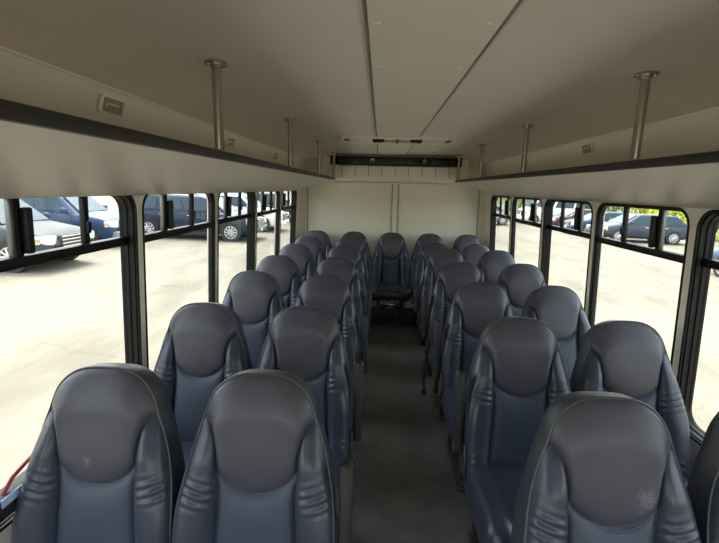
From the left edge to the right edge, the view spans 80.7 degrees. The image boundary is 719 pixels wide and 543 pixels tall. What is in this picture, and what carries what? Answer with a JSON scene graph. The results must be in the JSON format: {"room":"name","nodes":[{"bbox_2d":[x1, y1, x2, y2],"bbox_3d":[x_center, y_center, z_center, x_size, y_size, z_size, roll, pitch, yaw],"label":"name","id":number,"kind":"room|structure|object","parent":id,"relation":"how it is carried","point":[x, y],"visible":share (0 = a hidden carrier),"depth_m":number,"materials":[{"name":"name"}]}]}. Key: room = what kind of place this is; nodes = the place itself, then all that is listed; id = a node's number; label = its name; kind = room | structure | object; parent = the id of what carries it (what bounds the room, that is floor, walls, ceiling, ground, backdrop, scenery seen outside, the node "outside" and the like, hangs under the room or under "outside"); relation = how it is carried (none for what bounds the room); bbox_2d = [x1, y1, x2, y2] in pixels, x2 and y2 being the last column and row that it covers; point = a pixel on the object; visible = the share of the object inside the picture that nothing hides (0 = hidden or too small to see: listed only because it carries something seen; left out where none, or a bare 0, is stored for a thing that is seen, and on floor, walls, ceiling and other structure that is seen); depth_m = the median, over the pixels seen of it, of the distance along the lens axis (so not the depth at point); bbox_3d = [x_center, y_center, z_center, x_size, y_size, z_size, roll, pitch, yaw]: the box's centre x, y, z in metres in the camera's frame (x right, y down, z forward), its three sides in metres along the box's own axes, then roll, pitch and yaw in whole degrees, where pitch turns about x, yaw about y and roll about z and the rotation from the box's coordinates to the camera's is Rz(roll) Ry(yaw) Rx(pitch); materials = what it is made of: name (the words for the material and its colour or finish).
{"room":"vehicle interior","nodes":[
{"label":"vehicle interior","id":0,"kind":"room"},
{"bbox_2d":[0,50,304,542],"bbox_3d":[-1.004,0.222,1.993,0.170,1.948,7.520,2,11,3],"label":"wall","id":1,"kind":"structure","parent":0,"point":[24,81],"depth_m":1.69,"materials":[{"name":"beige plastic"}]},
{"bbox_2d":[0,195,141,532],"bbox_3d":[-1.042,0.219,1.497,0.110,0.990,0.839,2,11,3],"label":"window","id":2,"kind":"structure","parent":1,"relation":"in","point":[19,221],"depth_m":1.62,"materials":[{"name":"black metal"}]},
{"bbox_2d":[0,453,31,523],"bbox_3d":[-1.013,0.618,1.296,0.048,0.131,0.280,2,11,3],"label":"handle","id":3,"kind":"object","parent":2,"relation":"attached to","point":[9,493],"visible":0.33,"depth_m":1.21,"materials":[{"name":"red plastic"}]},
{"bbox_2d":[98,93,125,117],"bbox_3d":[-0.927,-0.621,1.589,0.028,0.068,0.144,2,11,3],"label":"light","id":4,"kind":"object","parent":1,"relation":"attached to","point":[110,105],"visible":1,"depth_m":1.58,"materials":[{"name":"white plastic"}]},
{"bbox_2d":[0,46,303,159],"bbox_3d":[-0.897,-0.721,1.802,0.014,0.014,7.520,2,11,3],"label":"trim","id":5,"kind":"structure","parent":1,"relation":"attached to","point":[2,48],"depth_m":1.50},
{"bbox_2d":[142,193,214,368],"bbox_3d":[-0.981,0.050,2.364,0.092,0.991,0.839,2,11,3],"label":"window","id":6,"kind":"structure","parent":1,"relation":"in","point":[167,230],"depth_m":2.30,"materials":[{"name":"black metal"}]},
{"bbox_2d":[225,136,235,147],"bbox_3d":[-0.863,-0.865,2.834,0.028,0.068,0.144,2,11,3],"label":"light","id":7,"kind":"object","parent":1,"relation":"attached to","point":[230,141],"visible":1,"depth_m":2.83,"materials":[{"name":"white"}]},
{"bbox_2d":[217,192,255,302],"bbox_3d":[-0.953,-0.121,3.232,0.110,0.990,0.839,2,11,3],"label":"window","id":8,"kind":"structure","parent":1,"relation":"in","point":[250,215],"depth_m":3.54,"materials":[{"name":"black metal"}]},
{"bbox_2d":[256,191,279,260],"bbox_3d":[-0.891,-0.291,4.098,0.092,0.991,0.839,2,11,3],"label":"window","id":9,"kind":"structure","parent":1,"relation":"in","point":[263,211],"depth_m":4.15,"materials":[{"name":"black metal"}]},
{"bbox_2d":[273,152,278,159],"bbox_3d":[-0.800,-1.103,4.049,0.028,0.068,0.144,2,11,3],"label":"light","id":10,"kind":"object","parent":1,"relation":"attached to","point":[275,156],"visible":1,"depth_m":4.04,"materials":[{"name":"white plastic"}]},
{"bbox_2d":[279,190,296,251],"bbox_3d":[-0.864,-0.462,4.966,0.110,0.990,0.839,2,11,3],"label":"window","id":11,"kind":"structure","parent":1,"relation":"in","point":[293,206],"depth_m":5.29,"materials":[{"name":"black metal"}]},
{"bbox_2d":[0,0,718,162],"bbox_3d":[0.253,-0.764,1.735,2.500,0.162,7.620,2,11,3],"label":"ceiling","id":12,"kind":"structure","parent":0,"point":[566,69],"depth_m":1.35,"materials":[{"name":"plastic"}]},
{"bbox_2d":[0,59,336,198],"bbox_3d":[-0.699,-0.513,1.616,0.522,0.452,7.055,2,11,3],"label":"luggage rack","id":13,"kind":"object","parent":12,"relation":"attached to","point":[45,153],"visible":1,"depth_m":1.21,"materials":[{"name":"plastic"}]},
{"bbox_2d":[0,121,330,198],"bbox_3d":[-0.725,-0.366,1.641,0.477,0.154,7.045,2,11,3],"label":"tray","id":14,"kind":"object","parent":13,"relation":"on","point":[36,161],"depth_m":1.25,"materials":[{"name":"plastic"}]},
{"bbox_2d":[362,0,376,136],"bbox_3d":[-0.003,-0.538,0.670,0.008,0.010,5.320,2,11,3],"label":"trim","id":15,"kind":"structure","parent":12,"relation":"attached to","point":[363,1],"depth_m":1.23,"materials":[{"name":"grey"}]},
{"bbox_2d":[378,144,412,154],"bbox_3d":[0.351,-1.252,4.333,0.320,0.014,1.290,2,11,3],"label":"trim","id":16,"kind":"structure","parent":12,"relation":"attached to","point":[383,149],"depth_m":4.30,"materials":[{"name":"beige plastic"}]},
{"bbox_2d":[339,135,456,145],"bbox_3d":[0.307,-1.067,3.489,0.920,0.045,0.440,2,11,3],"label":"roof hatch","id":17,"kind":"object","parent":12,"relation":"attached to","point":[346,139],"visible":0.99,"depth_m":3.37,"materials":[{"name":"plastic"}]},
{"bbox_2d":[366,0,518,137],"bbox_3d":[0.162,-0.532,0.663,0.320,0.014,5.320,2,11,3],"label":"ceiling panel","id":18,"kind":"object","parent":12,"relation":"attached to","point":[420,46],"depth_m":1.21,"materials":[{"name":"beige plastic"}]},
{"bbox_2d":[373,22,382,26],"bbox_3d":[0.045,-0.597,1.023,0.026,0.004,0.026,2,11,3],"label":"cap","id":19,"kind":"object","parent":18,"relation":"attached to","point":[376,24],"visible":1,"depth_m":1.02,"materials":[{"name":"white plastic"}]},
{"bbox_2d":[484,22,494,27],"bbox_3d":[0.310,-0.588,1.011,0.026,0.004,0.026,2,11,3],"label":"cap","id":20,"kind":"object","parent":18,"relation":"attached to","point":[489,24],"visible":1,"depth_m":1.01,"materials":[{"name":"white plastic"}]},
{"bbox_2d":[419,0,522,136],"bbox_3d":[0.327,-0.528,0.655,0.008,0.010,5.320,2,11,3],"label":"trim","id":21,"kind":"structure","parent":12,"relation":"attached to","point":[518,3],"depth_m":1.21,"materials":[{"name":"grey plastic"}]},
{"bbox_2d":[455,70,718,208],"bbox_3d":[1.181,-0.453,1.532,0.504,0.452,7.055,2,11,3],"label":"luggage rack","id":22,"kind":"object","parent":12,"relation":"attached to","point":[687,180],"visible":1,"depth_m":1.80,"materials":[{"name":"plastic"}]},
{"bbox_2d":[459,163,718,208],"bbox_3d":[1.200,-0.305,1.554,0.459,0.154,7.045,2,11,3],"label":"tray","id":23,"kind":"object","parent":22,"relation":"on","point":[691,185],"depth_m":1.96,"materials":[{"name":"plastic"}]},
{"bbox_2d":[299,156,486,307],"bbox_3d":[0.421,-0.502,5.640,2.540,2.020,0.050,2,11,3],"label":"wall","id":24,"kind":"structure","parent":0,"point":[449,213],"depth_m":5.55,"materials":[{"name":"beige plastic"}]},
{"bbox_2d":[307,186,307,232],"bbox_3d":[-0.699,-0.366,5.696,0.008,1.640,0.010,2,11,3],"label":"trim","id":25,"kind":"structure","parent":24,"relation":"attached to","point":[307,186],"depth_m":5.60,"materials":[{"name":"grey plastic"}]},
{"bbox_2d":[335,181,451,185],"bbox_3d":[0.433,-1.135,5.464,1.500,0.020,0.050,2,11,3],"label":"trim","id":26,"kind":"structure","parent":24,"relation":"attached to","point":[335,181],"depth_m":5.44,"materials":[{"name":"beige plastic"}]},
{"bbox_2d":[388,184,399,306],"bbox_3d":[0.451,-0.328,5.638,0.098,1.640,0.021,2,11,3],"label":"trim","id":27,"kind":"structure","parent":24,"relation":"attached to","point":[395,187],"depth_m":5.54,"materials":[{"name":"beige plastic"}]},
{"bbox_2d":[323,154,468,183],"bbox_3d":[0.437,-1.264,5.237,1.760,0.310,0.426,2,11,3],"label":"air conditioner","id":28,"kind":"object","parent":24,"relation":"attached to","point":[358,168],"visible":0.81,"depth_m":5.06,"materials":[{"name":"grey plastic"}]},
{"bbox_2d":[476,189,479,236],"bbox_3d":[1.530,-0.295,5.595,0.008,1.640,0.010,2,11,3],"label":"trim","id":29,"kind":"structure","parent":24,"relation":"attached to","point":[479,189],"depth_m":5.49,"materials":[{"name":"grey"}]},
{"bbox_2d":[352,307,471,542],"bbox_3d":[0.207,1.256,2.134,2.640,0.080,7.620,2,11,3],"label":"floor","id":30,"kind":"structure","parent":0,"point":[459,515],"depth_m":2.60,"materials":[{"name":"rubber"}]},
{"bbox_2d":[11,363,185,542],"bbox_3d":[-0.786,0.848,1.141,0.475,1.059,0.662,2,11,3],"label":"seat","id":31,"kind":"object","parent":30,"relation":"on","point":[106,464],"visible":0.98,"depth_m":1.23,"materials":[{"name":"leather"}]},
{"bbox_2d":[153,302,251,468],"bbox_3d":[-0.749,0.710,1.847,0.475,1.059,0.662,2,11,3],"label":"seat","id":32,"kind":"object","parent":30,"relation":"on","point":[204,344],"visible":0.41,"depth_m":1.94,"materials":[{"name":"leather"}]},
{"bbox_2d":[180,440,193,468],"bbox_3d":[-0.757,0.869,1.784,0.456,0.158,0.476,2,11,3],"label":"seat cushion","id":33,"kind":"object","parent":32,"relation":"on","point":[187,445],"depth_m":1.89,"materials":[{"name":"leather"}]},
{"bbox_2d":[222,271,284,368],"bbox_3d":[-0.710,0.560,2.611,0.475,1.059,0.662,2,11,3],"label":"seat","id":34,"kind":"object","parent":30,"relation":"on","point":[256,297],"visible":0.41,"depth_m":2.70,"materials":[{"name":"leather"}]},
{"bbox_2d":[171,369,353,542],"bbox_3d":[-0.290,0.864,1.119,0.521,1.059,0.662,2,11,3],"label":"seat","id":35,"kind":"object","parent":30,"relation":"on","point":[259,468],"visible":1,"depth_m":1.21,"materials":[{"name":"leather"}]},
{"bbox_2d":[257,255,302,308],"bbox_3d":[-0.677,0.433,3.258,0.475,1.059,0.662,2,11,3],"label":"seat","id":36,"kind":"object","parent":30,"relation":"on","point":[284,269],"visible":0.2,"depth_m":3.35,"materials":[{"name":"leather"}]},
{"bbox_2d":[279,243,315,282],"bbox_3d":[-0.640,0.294,3.963,0.475,1.059,0.662,2,11,3],"label":"seat","id":37,"kind":"object","parent":30,"relation":"on","point":[301,254],"visible":0.21,"depth_m":4.06,"materials":[{"name":"leather"}]},
{"bbox_2d":[256,306,363,535],"bbox_3d":[-0.253,0.726,1.824,0.521,1.059,0.662,2,11,3],"label":"seat","id":38,"kind":"object","parent":30,"relation":"on","point":[306,342],"visible":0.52,"depth_m":1.91,"materials":[{"name":"black leather"}]},
{"bbox_2d":[329,449,346,535],"bbox_3d":[-0.284,0.884,1.762,0.456,0.158,0.476,2,11,3],"label":"seat cushion","id":39,"kind":"object","parent":38,"relation":"on","point":[337,455],"depth_m":1.80,"materials":[{"name":"leather"}]},
{"bbox_2d":[295,235,325,268],"bbox_3d":[-0.604,0.156,4.669,0.475,1.059,0.662,2,11,3],"label":"seat","id":40,"kind":"object","parent":30,"relation":"on","point":[313,243],"visible":0.2,"depth_m":4.76,"materials":[{"name":"leather"}]},
{"bbox_2d":[306,230,331,257],"bbox_3d":[-0.562,0.043,5.245,0.475,1.059,0.662,2,11,3],"label":"seat","id":41,"kind":"object","parent":30,"relation":"on","point":[322,236],"visible":0.2,"depth_m":5.34,"materials":[{"name":"leather"}]},
{"bbox_2d":[294,275,368,424],"bbox_3d":[-0.217,0.587,2.530,0.521,1.059,0.662,2,11,3],"label":"seat","id":42,"kind":"object","parent":30,"relation":"on","point":[331,293],"visible":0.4,"depth_m":2.62,"materials":[{"name":"black leather"}]},
{"bbox_2d":[352,380,353,424],"bbox_3d":[-0.248,0.746,2.468,0.456,0.158,0.476,2,11,3],"label":"seat cushion","id":43,"kind":"object","parent":42,"relation":"on","point":[352,380],"depth_m":2.44,"materials":[{"name":"leather"}]},
{"bbox_2d":[314,257,370,359],"bbox_3d":[-0.181,0.449,3.236,0.521,1.059,0.662,2,11,3],"label":"seat","id":44,"kind":"object","parent":30,"relation":"on","point":[343,268],"visible":0.25,"depth_m":3.32,"materials":[{"name":"black leather"}]},
{"bbox_2d":[327,245,372,310],"bbox_3d":[-0.145,0.310,3.941,0.521,1.059,0.662,2,11,3],"label":"seat","id":45,"kind":"object","parent":30,"relation":"on","point":[349,252],"visible":0.2,"depth_m":4.03,"materials":[{"name":"black leather"}]},
{"bbox_2d":[335,237,373,287],"bbox_3d":[-0.108,0.172,4.647,0.521,1.059,0.662,2,11,3],"label":"seat","id":46,"kind":"object","parent":30,"relation":"on","point":[355,242],"visible":0.17,"depth_m":4.74,"materials":[{"name":"black leather"}]},
{"bbox_2d":[343,231,370,270],"bbox_3d":[-0.088,0.058,5.223,0.475,1.059,0.662,2,11,3],"label":"seat","id":47,"kind":"object","parent":30,"relation":"on","point":[361,236],"visible":0.18,"depth_m":5.33,"materials":[{"name":"leather"}]},
{"bbox_2d":[372,232,410,325],"bbox_3d":[0.385,0.073,5.202,0.475,1.059,0.662,2,11,3],"label":"seat","id":48,"kind":"object","parent":30,"relation":"on","point":[391,258],"visible":0.94,"depth_m":5.28,"materials":[{"name":"leather"}]},
{"bbox_2d":[372,282,410,301],"bbox_3d":[0.377,0.233,5.139,0.456,0.158,0.476,2,11,3],"label":"seat cushion","id":49,"kind":"object","parent":48,"relation":"on","point":[390,291],"depth_m":4.94,"materials":[{"name":"leather"}]},
{"bbox_2d":[355,322,451,542],"bbox_3d":[0.198,1.270,1.846,0.450,0.003,6.750,2,11,3],"label":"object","id":50,"kind":"structure","parent":30,"relation":"on","point":[444,508],"depth_m":2.55,"materials":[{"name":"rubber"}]},
{"bbox_2d":[409,233,442,325],"bbox_3d":[0.858,0.088,5.181,0.475,1.059,0.662,2,11,3],"label":"seat","id":51,"kind":"object","parent":30,"relation":"on","point":[423,239],"visible":0.15,"depth_m":5.28,"materials":[{"name":"leather"}]},
{"bbox_2d":[409,243,446,345],"bbox_3d":[0.811,0.223,4.632,0.521,1.004,0.811,2,11,3],"label":"seat","id":52,"kind":"object","parent":30,"relation":"on","point":[427,249],"visible":0.31,"depth_m":4.74,"materials":[{"name":"black leather"}]},
{"bbox_2d":[414,249,463,375],"bbox_3d":[0.772,0.349,3.848,0.521,1.059,0.662,2,11,3],"label":"seat","id":53,"kind":"object","parent":30,"relation":"on","point":[439,258],"visible":0.26,"depth_m":3.94,"materials":[{"name":"black leather"}]},
{"bbox_2d":[419,319,425,341],"bbox_3d":[0.787,0.510,3.784,0.456,0.158,0.476,2,11,3],"label":"seat cushion","id":54,"kind":"object","parent":53,"relation":"on","point":[420,320],"depth_m":3.86,"materials":[{"name":"leather"}]},
{"bbox_2d":[421,262,482,419],"bbox_3d":[0.736,0.488,3.142,0.521,1.059,0.662,2,11,3],"label":"seat","id":55,"kind":"object","parent":30,"relation":"on","point":[453,275],"visible":0.45,"depth_m":3.23,"materials":[{"name":"black leather"}]},
{"bbox_2d":[427,345,433,373],"bbox_3d":[0.750,0.648,3.078,0.456,0.158,0.476,2,11,3],"label":"seat cushion","id":56,"kind":"object","parent":55,"relation":"on","point":[430,348],"depth_m":3.14,"materials":[{"name":"leather"}]},
{"bbox_2d":[452,235,480,253],"bbox_3d":[1.331,0.103,5.159,0.475,1.059,0.662,2,11,3],"label":"seat","id":57,"kind":"object","parent":30,"relation":"on","point":[462,241],"visible":0.14,"depth_m":5.26,"materials":[{"name":"leather"}]},
{"bbox_2d":[432,282,513,491],"bbox_3d":[0.699,0.626,2.436,0.521,1.059,0.662,2,11,3],"label":"seat","id":58,"kind":"object","parent":30,"relation":"on","point":[475,305],"visible":0.5,"depth_m":2.53,"materials":[{"name":"black leather"}]},
{"bbox_2d":[440,388,453,438],"bbox_3d":[0.714,0.787,2.373,0.456,0.158,0.476,2,11,3],"label":"seat cushion","id":59,"kind":"object","parent":58,"relation":"on","point":[446,394],"depth_m":2.38,"materials":[{"name":"leather"}]},
{"bbox_2d":[461,244,489,266],"bbox_3d":[1.306,0.239,4.609,0.475,1.004,0.811,2,11,3],"label":"seat","id":60,"kind":"object","parent":30,"relation":"on","point":[471,253],"visible":0.17,"depth_m":4.77,"materials":[{"name":"leather"}]},
{"bbox_2d":[477,250,514,283],"bbox_3d":[1.267,0.365,3.825,0.475,1.059,0.662,2,11,3],"label":"seat","id":61,"kind":"object","parent":30,"relation":"on","point":[491,264],"visible":0.23,"depth_m":3.92,"materials":[{"name":"leather"}]},
{"bbox_2d":[452,316,570,542],"bbox_3d":[0.663,0.765,1.731,0.521,1.059,0.662,2,11,3],"label":"seat","id":62,"kind":"object","parent":30,"relation":"on","point":[517,370],"visible":0.74,"depth_m":1.82,"materials":[{"name":"leather"}]},
{"bbox_2d":[462,462,524,542],"bbox_3d":[0.678,0.925,1.667,0.456,0.158,0.476,2,11,3],"label":"seat cushion","id":63,"kind":"object","parent":62,"relation":"on","point":[491,488],"depth_m":1.65,"materials":[{"name":"leather"}]},
{"bbox_2d":[497,263,545,316],"bbox_3d":[1.231,0.504,3.120,0.475,1.059,0.662,2,11,3],"label":"seat","id":64,"kind":"object","parent":30,"relation":"on","point":[518,281],"visible":0.29,"depth_m":3.21,"materials":[{"name":"leather"}]},
{"bbox_2d":[521,285,590,382],"bbox_3d":[1.196,0.648,2.467,0.475,1.027,0.763,2,11,3],"label":"seat","id":65,"kind":"object","parent":30,"relation":"on","point":[560,308],"visible":0.35,"depth_m":2.58,"materials":[{"name":"leather"}]},
{"bbox_2d":[511,391,701,542],"bbox_3d":[0.661,0.905,1.024,0.475,1.059,0.662,2,11,3],"label":"seat","id":66,"kind":"object","parent":30,"relation":"on","point":[600,467],"visible":1,"depth_m":1.12,"materials":[{"name":"leather"}]},
{"bbox_2d":[569,320,690,487],"bbox_3d":[1.159,0.781,1.724,0.475,1.051,0.692,2,11,3],"label":"seat","id":67,"kind":"object","parent":30,"relation":"on","point":[629,358],"visible":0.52,"depth_m":1.82,"materials":[{"name":"leather"}]},
{"bbox_2d":[686,412,718,542],"bbox_3d":[1.134,0.920,1.002,0.475,1.059,0.662,2,11,3],"label":"seat","id":68,"kind":"object","parent":30,"relation":"on","point":[702,488],"visible":0.88,"depth_m":1.17,"materials":[{"name":"leather"}]},
{"bbox_2d":[484,109,718,472],"bbox_3d":[1.463,0.300,1.882,0.170,1.948,7.520,2,11,3],"label":"wall","id":69,"kind":"structure","parent":0,"point":[699,133],"depth_m":2.13,"materials":[{"name":"beige plastic"}]},
{"bbox_2d":[489,196,510,252],"bbox_3d":[1.636,-0.367,4.880,0.110,0.990,0.820,2,11,3],"label":"window","id":70,"kind":"structure","parent":69,"relation":"in","point":[507,209],"depth_m":5.18,"materials":[{"name":"black metal"}]},
{"bbox_2d":[510,197,541,267],"bbox_3d":[1.576,-0.201,4.032,0.092,0.991,0.820,2,11,3],"label":"window","id":71,"kind":"structure","parent":69,"relation":"in","point":[533,207],"depth_m":4.07,"materials":[{"name":"black metal"}]},
{"bbox_2d":[540,199,592,310],"bbox_3d":[1.549,-0.034,3.183,0.110,0.990,0.820,2,11,3],"label":"window","id":72,"kind":"structure","parent":69,"relation":"in","point":[548,227],"depth_m":3.29,"materials":[{"name":"black metal"}]},
{"bbox_2d":[581,142,593,154],"bbox_3d":[1.467,-0.791,2.728,0.028,0.068,0.144,2,11,3],"label":"light","id":73,"kind":"object","parent":69,"relation":"attached to","point":[587,148],"visible":1,"depth_m":2.72,"materials":[{"name":"white plastic"}]},
{"bbox_2d":[484,107,718,163],"bbox_3d":[1.399,-0.648,1.699,0.014,0.014,7.520,2,11,3],"label":"trim","id":74,"kind":"structure","parent":69,"relation":"attached to","point":[715,108],"depth_m":2.25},
{"bbox_2d":[587,203,689,364],"bbox_3d":[1.489,0.132,2.335,0.092,0.991,0.820,2,11,3],"label":"window","id":75,"kind":"structure","parent":69,"relation":"in","point":[658,223],"depth_m":2.25,"materials":[{"name":"black metal"}]},
{"bbox_2d":[677,210,718,445],"bbox_3d":[1.462,0.299,1.486,0.110,0.990,0.820,2,11,3],"label":"window","id":76,"kind":"structure","parent":69,"relation":"in","point":[703,261],"depth_m":1.86,"materials":[{"name":"black metal"}]},
{"label":"outside","id":77,"kind":"structure","parent":0,"visible":0},
{"bbox_2d":[0,191,718,488],"bbox_3d":[1.462,-3.564,29.837,180.000,4.500,180.000,2,11,3],"label":"ground","id":78,"kind":"structure","parent":77,"point":[58,318],"depth_m":8.70,"materials":[{"name":"concrete"}]},
{"bbox_2d":[0,199,94,272],"bbox_3d":[-9.674,-1.094,10.940,4.843,1.986,2.310,3,12,2],"label":"suv","id":79,"kind":"object","parent":78,"relation":"on","point":[48,234],"visible":0.46,"depth_m":10.50,"materials":[{"name":"grey paint"}]},
{"bbox_2d":[42,212,49,217],"bbox_3d":[-8.797,-1.540,11.825,0.120,0.203,0.304,3,12,2],"label":"mirror","id":80,"kind":"object","parent":79,"relation":"attached to","point":[46,214],"depth_m":11.86,"materials":[{"name":"grey paint"}]},
{"bbox_2d":[57,232,80,246],"bbox_3d":[-7.358,-0.812,10.878,0.151,0.356,0.914,2,11,3],"label":"grille","id":81,"kind":"object","parent":79,"relation":"attached to","point":[64,239],"depth_m":10.68,"materials":[{"name":"silver metal"}]},
{"bbox_2d":[19,196,119,240],"bbox_3d":[-10.373,-1.919,14.844,4.843,1.986,2.310,3,12,2],"label":"suv","id":82,"kind":"object","parent":78,"relation":"on","point":[105,224],"visible":0.2,"depth_m":13.96,"materials":[{"name":"blue paint"}]},
{"bbox_2d":[60,208,67,213],"bbox_3d":[-9.597,-1.972,13.776,0.120,0.203,0.304,3,12,2],"label":"mirror","id":83,"kind":"object","parent":82,"relation":"attached to","point":[62,210],"depth_m":13.69,"materials":[{"name":"blue paint"}]},
{"bbox_2d":[144,193,266,241],"bbox_3d":[-6.681,-2.319,17.586,5.343,2.006,2.360,3,12,2],"label":"suv","id":84,"kind":"object","parent":78,"relation":"on","point":[232,231],"visible":0.57,"depth_m":16.70,"materials":[{"name":"blue paint"}]},
{"bbox_2d":[257,218,264,227],"bbox_3d":[-4.116,-2.025,17.514,0.151,0.356,0.938,2,11,3],"label":"grille","id":85,"kind":"object","parent":84,"relation":"attached to","point":[260,221],"depth_m":17.42,"materials":[{"name":"silver metal"}]},
{"bbox_2d":[197,192,288,231],"bbox_3d":[-6.048,-3.016,21.141,4.843,1.985,2.260,3,12,2],"label":"car","id":86,"kind":"object","parent":78,"relation":"on","point":[270,218],"visible":0.27,"depth_m":20.29,"materials":[{"name":"white paint"}]},
{"bbox_2d":[282,212,287,220],"bbox_3d":[-3.732,-2.734,21.080,0.151,0.356,0.890,2,11,3],"label":"grille","id":87,"kind":"object","parent":86,"relation":"attached to","point":[285,215],"depth_m":21.03,"materials":[{"name":"silver metal"}]},
{"bbox_2d":[242,191,290,220],"bbox_3d":[-5.365,-4.100,26.607,4.843,1.985,2.260,3,12,2],"label":"suv","id":88,"kind":"object","parent":78,"relation":"on","point":[265,193],"visible":0.03,"depth_m":25.75,"materials":[{"name":"grey paint"}]},
{"bbox_2d":[496,205,509,224],"bbox_3d":[8.852,-4.189,30.957,4.633,1.619,2.216,0,12,-13],"label":"car","id":89,"kind":"object","parent":78,"relation":"on","point":[500,221],"visible":0.11,"depth_m":30.43,"materials":[{"name":"grey paint"}]},
{"bbox_2d":[497,197,527,208],"bbox_3d":[15.402,-8.471,41.838,4.239,6.212,4.494,4,11,12],"label":"bush","id":90,"kind":"object","parent":78,"relation":"on","point":[504,199],"visible":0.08,"depth_m":41.81,"materials":[{"name":"green plant"}]},
{"bbox_2d":[517,200,590,221],"bbox_3d":[15.278,-4.777,33.166,5.753,2.473,2.412,3,12,2],"label":"van","id":91,"kind":"object","parent":78,"relation":"on","point":[557,206],"visible":0.22,"depth_m":32.26,"materials":[{"name":"white paint"}]},
{"bbox_2d":[540,209,590,225],"bbox_3d":[15.097,-3.508,28.937,4.836,1.622,2.258,3,12,2],"label":"car","id":92,"kind":"object","parent":78,"relation":"on","point":[569,214],"visible":0.16,"depth_m":28.20,"materials":[{"name":"grey paint"}]},
{"bbox_2d":[564,211,622,231],"bbox_3d":[15.150,-2.926,26.089,4.836,1.622,2.258,3,12,2],"label":"car","id":93,"kind":"object","parent":78,"relation":"on","point":[569,223],"visible":0.16,"depth_m":25.34,"materials":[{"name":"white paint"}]},
{"bbox_2d":[606,206,623,211],"bbox_3d":[22.250,-7.151,37.414,4.062,5.953,4.307,-3,12,-19],"label":"bush","id":94,"kind":"object","parent":78,"relation":"on","point":[614,208],"visible":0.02,"depth_m":36.90,"materials":[{"name":"green plant"}]},
{"bbox_2d":[586,213,686,244],"bbox_3d":[15.309,-2.382,23.331,4.837,1.672,2.258,3,12,2],"label":"car","id":95,"kind":"object","parent":78,"relation":"on","point":[638,224],"visible":0.5,"depth_m":22.48,"materials":[{"name":"grey paint"}]},
{"bbox_2d":[629,208,656,213],"bbox_3d":[22.747,-6.060,33.425,3.552,5.481,4.104,9,13,33],"label":"bush","id":96,"kind":"object","parent":78,"relation":"on","point":[641,210],"visible":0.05,"depth_m":33.18,"materials":[{"name":"green plant"}]},
{"bbox_2d":[646,209,686,224],"bbox_3d":[22.429,-5.269,29.469,3.932,5.435,3.709,10,14,39],"label":"bush","id":97,"kind":"object","parent":78,"relation":"on","point":[673,213],"visible":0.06,"depth_m":29.42,"materials":[{"name":"green plant"}]},
{"bbox_2d":[685,218,718,240],"bbox_3d":[21.968,-4.342,26.017,3.229,4.983,3.731,2,11,3],"label":"bush","id":98,"kind":"object","parent":78,"relation":"on","point":[717,236],"visible":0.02,"depth_m":25.96,"materials":[{"name":"green plant"}]},
{"bbox_2d":[713,250,718,277],"bbox_3d":[12.334,-0.170,11.934,2.251,1.579,4.713,3,12,2],"label":"car","id":99,"kind":"object","parent":78,"relation":"on","point":[716,252],"visible":0.39,"depth_m":13.65,"materials":[{"name":"blue paint"}]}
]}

